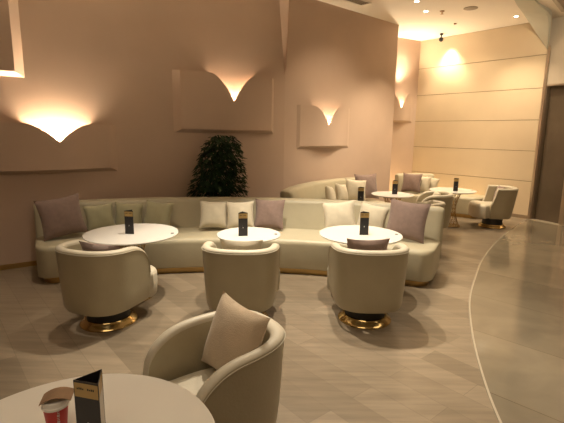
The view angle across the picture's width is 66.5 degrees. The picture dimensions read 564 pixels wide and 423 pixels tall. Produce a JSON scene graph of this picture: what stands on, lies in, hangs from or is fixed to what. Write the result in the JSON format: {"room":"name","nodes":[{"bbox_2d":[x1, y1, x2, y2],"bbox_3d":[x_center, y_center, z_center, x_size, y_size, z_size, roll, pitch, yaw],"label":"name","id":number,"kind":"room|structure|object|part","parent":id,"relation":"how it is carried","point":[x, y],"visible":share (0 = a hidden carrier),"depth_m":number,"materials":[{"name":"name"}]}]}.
{"room":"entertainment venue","nodes":[
{"label":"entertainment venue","id":0,"kind":"room"},
{"bbox_2d":[0,0,284,264],"bbox_3d":[-3.397,-1.228,4.989,8.200,3.920,0.120,-6,12,-33],"label":"wall","id":1,"kind":"structure","parent":0,"point":[101,62],"depth_m":5.79,"materials":[{"name":"paint"}]},
{"bbox_2d":[0,0,24,76],"bbox_3d":[-3.790,-1.986,4.440,1.880,1.000,0.101,-6,12,-33],"label":"wall panel","id":2,"kind":"object","parent":1,"relation":"attached to","point":[11,55],"visible":1,"depth_m":4.89,"materials":[{"name":"paint"}]},
{"bbox_2d":[0,261,36,269],"bbox_3d":[-3.346,0.677,5.311,8.100,0.060,0.012,-6,12,-33],"label":"baseboard","id":3,"kind":"structure","parent":1,"relation":"attached to","point":[29,263],"depth_m":5.35,"materials":[{"name":"brown wood"}]},
{"bbox_2d":[0,122,117,174],"bbox_3d":[-3.088,-0.745,5.127,2.180,0.610,0.150,-6,12,-33],"label":"wall light","id":4,"kind":"object","parent":1,"relation":"attached to","point":[25,148],"visible":1,"depth_m":5.27,"materials":[{"name":"paint"}]},
{"bbox_2d":[172,69,273,133],"bbox_3d":[-0.811,-1.631,6.527,1.700,0.870,0.120,-6,12,-33],"label":"wall light","id":5,"kind":"object","parent":1,"relation":"attached to","point":[202,103],"visible":1,"depth_m":6.40,"materials":[{"name":"paint"}]},
{"bbox_2d":[279,0,288,74],"bbox_3d":[0.029,-2.855,6.857,0.138,1.300,0.128,-6,12,-33],"label":"trim","id":6,"kind":"structure","parent":1,"relation":"attached to","point":[284,4],"depth_m":6.87,"materials":[{"name":"paint"}]},
{"bbox_2d":[0,216,524,422],"bbox_3d":[1.984,1.187,3.517,20.000,0.150,18.500,1,10,0],"label":"floor","id":7,"kind":"structure","parent":0,"point":[422,366],"depth_m":3.52,"materials":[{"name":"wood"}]},
{"bbox_2d":[54,240,157,332],"bbox_3d":[-1.555,0.619,3.862,0.681,0.745,0.791,5,11,20],"label":"tub chair","id":8,"kind":"object","parent":7,"relation":"on","point":[102,287],"visible":0.94,"depth_m":3.55,"materials":[{"name":"beige leather"}]},
{"bbox_2d":[79,241,119,250],"bbox_3d":[-1.531,0.414,3.724,0.440,0.315,0.172,5,11,20],"label":"cushion","id":9,"kind":"object","parent":8,"relation":"on","point":[86,246],"visible":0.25,"depth_m":3.65,"materials":[{"name":"fabric"}]},
{"bbox_3d":[-1.532,0.661,3.937,0.662,0.267,0.650,5,11,20],"label":"seat","id":10,"kind":"part","parent":8,"relation":"part of","materials":[{"name":"leather"}]},
{"bbox_2d":[0,374,214,422],"bbox_3d":[-0.696,1.112,1.416,0.980,0.683,0.980,1,10,0],"label":"round table","id":11,"kind":"object","parent":7,"relation":"on","point":[128,398],"visible":0.85,"depth_m":1.63,"materials":[{"name":"white"}]},
{"bbox_2d":[41,399,69,422],"bbox_3d":[-0.775,0.694,1.476,0.087,0.120,0.087,1,10,0],"label":"paper cup","id":12,"kind":"object","parent":11,"relation":"on","point":[55,410],"visible":0.69,"depth_m":1.44,"materials":[{"name":"red paper"}]},
{"bbox_3d":[-0.774,0.648,1.468,0.087,0.026,0.087,1,10,0],"label":"lid","id":13,"kind":"part","parent":12,"relation":"part of","materials":[{"name":"white plastic"}]},
{"bbox_2d":[39,387,73,405],"bbox_3d":[-0.766,0.627,1.464,0.099,0.024,0.064,-2,11,-14],"label":"cardboard sleeve","id":14,"kind":"object","parent":12,"relation":"on","point":[66,393],"visible":0.98,"depth_m":1.46,"materials":[{"name":"brown cardboard"}]},
{"bbox_2d":[73,369,105,422],"bbox_3d":[-0.614,0.649,1.419,0.092,0.235,0.081,3,11,14],"label":"holder","id":15,"kind":"object","parent":11,"relation":"on","point":[88,389],"visible":1,"depth_m":1.38,"materials":[{"name":"black"}]},
{"bbox_2d":[82,223,178,300],"bbox_3d":[-1.528,0.548,4.425,0.920,0.683,0.920,1,10,0],"label":"round table","id":16,"kind":"object","parent":7,"relation":"on","point":[144,233],"visible":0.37,"depth_m":4.28,"materials":[{"name":"white stone"}]},
{"bbox_2d":[124,210,133,233],"bbox_3d":[-1.520,0.102,4.326,0.092,0.235,0.081,2,10,8],"label":"holder","id":17,"kind":"object","parent":16,"relation":"on","point":[128,214],"visible":1,"depth_m":4.29,"materials":[{"name":"black"}]},
{"bbox_2d":[143,310,285,422],"bbox_3d":[-0.410,0.969,2.189,0.902,0.693,0.585,-8,13,-39],"label":"tub chair","id":18,"kind":"object","parent":7,"relation":"on","point":[246,389],"visible":0.66,"depth_m":2.14,"materials":[{"name":"beige leather"}]},
{"bbox_3d":[-0.472,1.027,2.147,0.741,0.248,0.569,-8,13,-39],"label":"seat","id":19,"kind":"part","parent":18,"relation":"part of","materials":[{"name":"leather"}]},
{"bbox_2d":[201,291,270,369],"bbox_3d":[-0.255,0.677,2.249,0.202,0.405,0.426,-7,13,-36],"label":"cushion","id":20,"kind":"object","parent":18,"relation":"on","point":[235,330],"visible":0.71,"depth_m":2.18,"materials":[{"name":"beige fabric"}]},
{"bbox_2d":[187,135,249,196],"bbox_3d":[-0.961,-0.279,6.271,1.035,1.659,0.637,1,10,0],"label":"potted tree","id":21,"kind":"object","parent":7,"relation":"on","point":[218,162],"visible":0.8,"depth_m":6.10,"materials":[{"name":"green plant"}]},
{"bbox_2d":[33,197,444,285],"bbox_3d":[-0.518,0.334,5.368,5.075,0.850,1.412,1,10,0],"label":"curved sofa","id":22,"kind":"object","parent":7,"relation":"on","point":[303,250],"visible":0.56,"depth_m":5.19,"materials":[{"name":"beige leather"}]},
{"bbox_2d":[33,193,87,241],"bbox_3d":[-2.573,0.061,5.018,0.534,0.521,0.209,-6,13,-34],"label":"cushion","id":23,"kind":"object","parent":22,"relation":"on","point":[60,216],"visible":1,"depth_m":4.95,"materials":[{"name":"fabric"}]},
{"bbox_2d":[82,202,115,230],"bbox_3d":[-2.221,0.080,5.249,0.371,0.359,0.180,-4,12,-27],"label":"cushion","id":24,"kind":"object","parent":22,"relation":"on","point":[99,216],"visible":0.87,"depth_m":5.18,"materials":[{"name":"green fabric"}]},
{"bbox_2d":[115,202,143,224],"bbox_3d":[-1.925,0.057,5.398,0.366,0.354,0.181,-1,11,-9],"label":"cushion","id":25,"kind":"object","parent":22,"relation":"on","point":[137,208],"visible":0.59,"depth_m":5.35,"materials":[{"name":"green fabric"}]},
{"bbox_2d":[143,200,173,225],"bbox_3d":[-1.576,0.046,5.465,0.380,0.367,0.203,2,10,6],"label":"cushion","id":26,"kind":"object","parent":22,"relation":"on","point":[156,213],"visible":0.84,"depth_m":5.41,"materials":[{"name":"green fabric"}]},
{"bbox_2d":[199,200,227,228],"bbox_3d":[-0.883,0.039,5.554,0.381,0.360,0.193,-1,11,-12],"label":"cushion","id":27,"kind":"object","parent":22,"relation":"on","point":[213,214],"visible":1,"depth_m":5.49,"materials":[{"name":"beige fabric"}]},
{"bbox_3d":[-0.519,0.472,5.365,4.981,0.370,1.358,1,10,0],"label":"seat","id":28,"kind":"part","parent":22,"relation":"part of","materials":[{"name":"beige leather"}]},
{"bbox_3d":[-0.516,0.192,5.596,5.075,0.653,0.911,1,10,0],"label":"backrest","id":29,"kind":"part","parent":22,"relation":"part of","materials":[{"name":"beige leather"}]},
{"bbox_2d":[226,201,253,228],"bbox_3d":[-0.539,0.045,5.551,0.375,0.360,0.195,0,10,-5],"label":"cushion","id":30,"kind":"object","parent":22,"relation":"on","point":[233,208],"visible":0.7,"depth_m":5.50,"materials":[{"name":"beige fabric"}]},
{"bbox_2d":[254,199,284,229],"bbox_3d":[-0.166,0.033,5.602,0.404,0.376,0.181,2,10,6],"label":"cushion","id":31,"kind":"object","parent":22,"relation":"on","point":[269,214],"visible":0.99,"depth_m":5.55,"materials":[{"name":"fabric"}]},
{"bbox_2d":[322,200,355,227],"bbox_3d":[0.721,0.067,5.391,0.452,0.423,0.218,2,10,4],"label":"cushion","id":32,"kind":"object","parent":22,"relation":"on","point":[342,213],"visible":0.8,"depth_m":5.34,"materials":[{"name":"beige fabric"}]},
{"bbox_2d":[356,201,389,227],"bbox_3d":[1.123,0.090,5.354,0.416,0.402,0.184,5,11,23],"label":"cushion","id":33,"kind":"object","parent":22,"relation":"on","point":[377,215],"visible":0.62,"depth_m":5.28,"materials":[{"name":"beige fabric"}]},
{"bbox_2d":[386,198,430,243],"bbox_3d":[1.491,0.107,5.130,0.509,0.492,0.201,6,12,28],"label":"cushion","id":34,"kind":"object","parent":22,"relation":"on","point":[408,219],"visible":0.94,"depth_m":5.06,"materials":[{"name":"fabric"}]},
{"bbox_2d":[201,241,279,316],"bbox_3d":[-0.362,0.619,3.952,0.681,0.745,0.791,2,10,4],"label":"tub chair","id":35,"kind":"object","parent":7,"relation":"on","point":[251,278],"visible":0.85,"depth_m":3.59,"materials":[{"name":"beige leather"}]},
{"bbox_2d":[220,239,262,249],"bbox_3d":[-0.351,0.402,3.794,0.381,0.346,0.151,1,10,3],"label":"cushion","id":36,"kind":"object","parent":35,"relation":"on","point":[226,244],"visible":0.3,"depth_m":3.71,"materials":[{"name":"beige fabric"}]},
{"bbox_3d":[-0.358,0.660,4.031,0.662,0.267,0.650,2,10,4],"label":"seat","id":37,"kind":"part","parent":35,"relation":"part of","materials":[{"name":"leather"}]},
{"bbox_2d":[217,227,280,241],"bbox_3d":[-0.343,0.561,4.445,0.650,0.683,0.650,1,10,0],"label":"round table","id":38,"kind":"object","parent":7,"relation":"on","point":[254,233],"visible":0.22,"depth_m":4.34,"materials":[{"name":"white"}]},
{"bbox_2d":[238,211,247,235],"bbox_3d":[-0.394,0.122,4.306,0.092,0.235,0.081,-1,11,-12],"label":"holder","id":39,"kind":"object","parent":38,"relation":"on","point":[242,216],"visible":1,"depth_m":4.27,"materials":[{"name":"black"}]},
{"bbox_2d":[280,177,387,202],"bbox_3d":[0.956,-0.050,7.463,1.044,0.890,2.833,8,13,35],"label":"curved sofa","id":40,"kind":"object","parent":7,"relation":"on","point":[314,189],"visible":0.17,"depth_m":7.32,"materials":[{"name":"beige leather"}]},
{"bbox_3d":[0.697,-0.164,7.516,0.531,0.693,2.653,8,12,33],"label":"backrest","id":41,"kind":"part","parent":40,"relation":"part of","materials":[{"name":"beige leather"}]},
{"bbox_2d":[325,185,335,199],"bbox_3d":[0.836,-0.281,7.435,0.179,0.376,0.390,5,11,20],"label":"cushion","id":42,"kind":"object","parent":40,"relation":"on","point":[329,191],"visible":0.71,"depth_m":7.31,"materials":[{"name":"beige fabric"}]},
{"bbox_2d":[335,183,347,199],"bbox_3d":[1.064,-0.326,7.665,0.184,0.385,0.391,10,14,40],"label":"cushion","id":43,"kind":"object","parent":40,"relation":"on","point":[341,190],"visible":0.88,"depth_m":7.56,"materials":[{"name":"beige fabric"}]},
{"bbox_2d":[345,178,365,200],"bbox_3d":[1.352,-0.390,7.901,0.442,0.427,0.189,-1,11,-10],"label":"cushion","id":44,"kind":"object","parent":40,"relation":"on","point":[352,186],"visible":0.68,"depth_m":7.83,"materials":[{"name":"beige fabric"}]},
{"bbox_2d":[354,174,378,198],"bbox_3d":[1.615,-0.476,8.206,0.501,0.481,0.197,-3,11,-21],"label":"cushion","id":45,"kind":"object","parent":40,"relation":"on","point":[371,186],"visible":0.66,"depth_m":8.16,"materials":[{"name":"fabric"}]},
{"bbox_3d":[0.988,0.103,7.493,0.990,0.370,2.789,8,13,35],"label":"seat","id":46,"kind":"part","parent":40,"relation":"part of","materials":[{"name":"beige leather"}]},
{"bbox_2d":[319,225,402,243],"bbox_3d":[0.807,0.564,4.514,0.850,0.683,0.850,1,10,0],"label":"round table","id":47,"kind":"object","parent":7,"relation":"on","point":[339,234],"visible":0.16,"depth_m":4.43,"materials":[{"name":"white"}]},
{"bbox_2d":[359,211,368,234],"bbox_3d":[0.838,0.117,4.425,0.092,0.235,0.081,0,10,-4],"label":"holder","id":48,"kind":"object","parent":47,"relation":"on","point":[364,216],"visible":1,"depth_m":4.39,"materials":[{"name":"black"}]},
{"bbox_2d":[327,243,409,329],"bbox_3d":[0.775,0.628,3.992,0.681,0.745,0.791,0,10,-2],"label":"tub chair","id":49,"kind":"object","parent":7,"relation":"on","point":[367,285],"visible":1,"depth_m":3.65,"materials":[{"name":"beige leather"}]},
{"bbox_3d":[0.772,0.668,4.071,0.662,0.267,0.650,0,10,-2],"label":"seat","id":50,"kind":"part","parent":49,"relation":"part of","materials":[{"name":"leather"}]},
{"bbox_2d":[347,238,389,249],"bbox_3d":[0.745,0.406,3.803,0.384,0.369,0.150,0,10,-5],"label":"cushion","id":51,"kind":"object","parent":49,"relation":"on","point":[382,244],"visible":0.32,"depth_m":3.72,"materials":[{"name":"fabric"}]},
{"bbox_2d":[371,191,413,202],"bbox_3d":[1.910,0.031,7.504,0.720,0.683,0.720,1,10,0],"label":"round table","id":52,"kind":"object","parent":7,"relation":"on","point":[385,194],"visible":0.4,"depth_m":7.38,"materials":[{"name":"white"}]},
{"bbox_2d":[392,180,397,193],"bbox_3d":[1.946,-0.421,7.444,0.092,0.235,0.081,1,10,0],"label":"holder","id":53,"kind":"object","parent":52,"relation":"on","point":[395,182],"visible":1,"depth_m":7.41,"materials":[{"name":"black"}]},
{"bbox_2d":[416,191,453,227],"bbox_3d":[2.476,0.036,7.346,0.791,0.745,0.681,3,11,12],"label":"tub chair","id":54,"kind":"object","parent":7,"relation":"on","point":[447,197],"visible":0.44,"depth_m":7.04,"materials":[{"name":"beige leather"}]},
{"bbox_2d":[430,200,445,208],"bbox_3d":[1.985,0.196,6.437,0.681,0.745,0.791,-5,12,-29],"label":"tub chair","id":55,"kind":"object","parent":7,"relation":"on","point":[435,202],"visible":0.12,"depth_m":6.14,"materials":[{"name":"beige leather"}]},
{"bbox_2d":[416,200,432,203],"bbox_3d":[2.041,-0.009,6.296,0.360,0.323,0.154,-5,12,-29],"label":"cushion","id":56,"kind":"object","parent":55,"relation":"on","point":[431,201],"visible":0.15,"depth_m":6.23,"materials":[{"name":"beige fabric"}]},
{"bbox_2d":[394,173,484,218],"bbox_3d":[3.483,-0.349,9.342,2.039,0.870,0.934,3,11,14],"label":"curved sofa","id":57,"kind":"object","parent":7,"relation":"on","point":[462,205],"visible":0.34,"depth_m":9.05,"materials":[{"name":"beige leather"}]},
{"bbox_2d":[401,173,422,192],"bbox_3d":[2.805,-0.623,9.301,0.423,0.404,0.192,7,12,30],"label":"cushion","id":58,"kind":"object","parent":57,"relation":"on","point":[411,182],"visible":1,"depth_m":9.23,"materials":[{"name":"fabric"}]},
{"bbox_3d":[2.972,-0.514,9.651,0.904,0.673,0.348,-1,11,-8],"label":"backrest","id":59,"kind":"part","parent":57,"relation":"part of","materials":[{"name":"beige leather"}]},
{"bbox_2d":[420,177,431,191],"bbox_3d":[3.053,-0.598,9.340,0.361,0.346,0.182,10,14,41],"label":"cushion","id":60,"kind":"object","parent":57,"relation":"on","point":[425,181],"visible":0.56,"depth_m":9.23,"materials":[{"name":"beige fabric"}]},
{"bbox_2d":[426,176,439,190],"bbox_3d":[3.256,-0.593,9.390,0.352,0.338,0.177,10,14,41],"label":"cushion","id":61,"kind":"object","parent":57,"relation":"on","point":[434,182],"visible":0.44,"depth_m":9.29,"materials":[{"name":"beige fabric"}]},
{"bbox_3d":[3.507,-0.203,9.348,1.977,0.370,0.905,3,11,14],"label":"seat","id":62,"kind":"part","parent":57,"relation":"part of","materials":[{"name":"beige leather"}]},
{"bbox_2d":[429,187,476,227],"bbox_3d":[3.201,-0.069,8.143,0.840,0.683,0.840,1,10,0],"label":"round table","id":63,"kind":"object","parent":7,"relation":"on","point":[460,191],"visible":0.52,"depth_m":8.07,"materials":[{"name":"white"}]},
{"bbox_2d":[453,178,458,190],"bbox_3d":[3.205,-0.501,7.975,0.092,0.235,0.081,-1,11,-10],"label":"holder","id":64,"kind":"object","parent":63,"relation":"on","point":[456,180],"visible":1,"depth_m":7.94,"materials":[{"name":"black"}]},
{"bbox_2d":[468,185,518,228],"bbox_3d":[3.977,-0.095,8.131,0.790,0.760,0.681,3,11,10],"label":"tub chair","id":65,"kind":"object","parent":7,"relation":"on","point":[492,212],"visible":1,"depth_m":7.90,"materials":[{"name":"beige leather"}]},
{"bbox_3d":[3.907,-0.037,8.154,0.650,0.267,0.662,3,11,10],"label":"seat","id":66,"kind":"part","parent":65,"relation":"part of","materials":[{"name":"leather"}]},
{"bbox_2d":[469,219,526,422],"bbox_3d":[2.296,1.171,3.245,1.559,0.028,12.758,4,11,18],"label":"trim","id":67,"kind":"structure","parent":7,"relation":"on","point":[471,327],"depth_m":3.48,"materials":[{"name":"beige metal"}]},
{"bbox_3d":[1.127,0.204,6.501,0.520,0.683,0.520,1,10,0],"label":"round table","id":68,"kind":"object","parent":7,"relation":"on","visible":0},
{"bbox_2d":[358,187,363,200],"bbox_3d":[1.173,-0.250,6.451,0.092,0.235,0.081,0,10,-5],"label":"holder","id":69,"kind":"object","parent":68,"relation":"on","point":[360,189],"visible":0.95,"depth_m":6.41,"materials":[{"name":"black"}]},
{"bbox_2d":[283,0,398,201],"bbox_3d":[1.181,-1.762,8.252,3.131,3.920,0.100,-8,14,-41],"label":"wall","id":70,"kind":"structure","parent":0,"point":[338,57],"depth_m":8.01,"materials":[{"name":"paint"}]},
{"bbox_2d":[296,105,349,148],"bbox_3d":[0.807,-1.522,7.826,1.400,0.750,0.100,-8,14,-41],"label":"wall light","id":71,"kind":"object","parent":70,"relation":"attached to","point":[313,131],"visible":1,"depth_m":7.69,"materials":[{"name":"paint"}]},
{"bbox_2d":[388,37,420,202],"bbox_3d":[1.851,-2.060,9.924,3.400,3.920,0.120,-6,12,-31],"label":"wall","id":72,"kind":"structure","parent":0,"point":[408,50],"depth_m":10.48,"materials":[{"name":"paint"}]},
{"bbox_2d":[393,94,413,122],"bbox_3d":[2.757,-2.479,10.279,1.180,0.680,0.100,-6,12,-31],"label":"wall light","id":73,"kind":"object","parent":72,"relation":"attached to","point":[403,114],"visible":0.62,"depth_m":10.38,"materials":[{"name":"paint"}]},
{"bbox_2d":[319,0,563,40],"bbox_3d":[2.039,-2.787,2.788,20.000,0.108,18.500,1,10,0],"label":"ceiling","id":74,"kind":"structure","parent":0,"point":[414,24],"depth_m":8.06,"materials":[{"name":"beige paint"}]},
{"bbox_2d":[344,0,371,5],"bbox_3d":[1.100,-3.548,7.154,0.980,0.014,0.220,-8,14,-41],"label":"ceiling vent","id":75,"kind":"object","parent":74,"relation":"in","point":[363,2],"visible":1,"depth_m":7.36,"materials":[{"name":"brown"}]},
{"bbox_2d":[463,6,477,9],"bbox_3d":[3.351,-3.606,7.636,0.240,0.012,0.240,1,10,0],"label":"ceiling speaker","id":76,"kind":"object","parent":74,"relation":"attached to","point":[469,7],"visible":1,"depth_m":7.62,"materials":[{"name":"brown"}]},
{"bbox_2d":[552,0,563,11],"bbox_3d":[4.762,-3.537,7.387,0.057,0.020,0.886,10,14,40],"label":"trim","id":77,"kind":"structure","parent":74,"relation":"attached to","point":[556,2],"depth_m":7.35,"materials":[{"name":"beige paint"}]},
{"bbox_2d":[412,22,551,215],"bbox_3d":[4.289,-1.987,9.713,0.120,3.920,2.854,-8,13,-39],"label":"wall","id":78,"kind":"structure","parent":0,"point":[479,94],"depth_m":9.45,"materials":[{"name":"paint"}]},
{"bbox_2d":[511,213,526,218],"bbox_3d":[4.212,-0.087,10.019,0.013,0.070,2.854,-8,13,-39],"label":"baseboard","id":79,"kind":"structure","parent":78,"relation":"attached to","point":[512,215],"depth_m":9.07,"materials":[{"name":"brown wood"}]},
{"bbox_2d":[471,219,563,422],"bbox_3d":[5.833,1.480,1.919,9.707,0.056,14.270,1,10,0],"label":"floor","id":80,"kind":"structure","parent":0,"point":[517,296],"depth_m":3.99,"materials":[{"name":"beige tile"}]},
{"bbox_2d":[515,0,551,48],"bbox_3d":[2.591,-2.423,2.655,1.642,0.559,12.900,4,11,16],"label":"ceiling","id":81,"kind":"structure","parent":0,"point":[539,16],"depth_m":7.80,"materials":[{"name":"beige paint"}]},
{"bbox_2d":[547,16,563,225],"bbox_3d":[7.974,-0.655,2.736,0.152,3.920,13.200,-4,11,-24],"label":"wall","id":82,"kind":"structure","parent":0,"point":[556,64],"depth_m":8.21,"materials":[{"name":"beige paint"}]},
{"bbox_2d":[527,45,550,218],"bbox_3d":[5.192,-1.521,8.629,0.120,3.420,0.070,-4,11,-24],"label":"trim","id":83,"kind":"structure","parent":82,"relation":"attached to","point":[546,89],"depth_m":8.62,"materials":[{"name":"beige"}]},
{"bbox_2d":[530,219,561,225],"bbox_3d":[5.303,0.214,8.614,0.130,0.014,0.650,-4,11,-24],"label":"trim","id":84,"kind":"structure","parent":82,"relation":"attached to","point":[530,219],"depth_m":8.64,"materials":[{"name":"beige stone"}]},
{"bbox_2d":[534,85,563,222],"bbox_3d":[5.401,-1.097,8.438,0.050,2.660,0.600,-4,11,-24],"label":"door","id":85,"kind":"structure","parent":82,"relation":"in","point":[551,178],"depth_m":8.49,"materials":[{"name":"brown wood"}]},
{"bbox_2d":[547,83,563,225],"bbox_3d":[5.298,-1.099,8.356,0.025,2.690,0.660,-4,11,-24],"label":"trim","id":86,"kind":"structure","parent":82,"relation":"attached to","point":[561,215],"depth_m":8.28,"materials":[{"name":"beige"}]}
]}

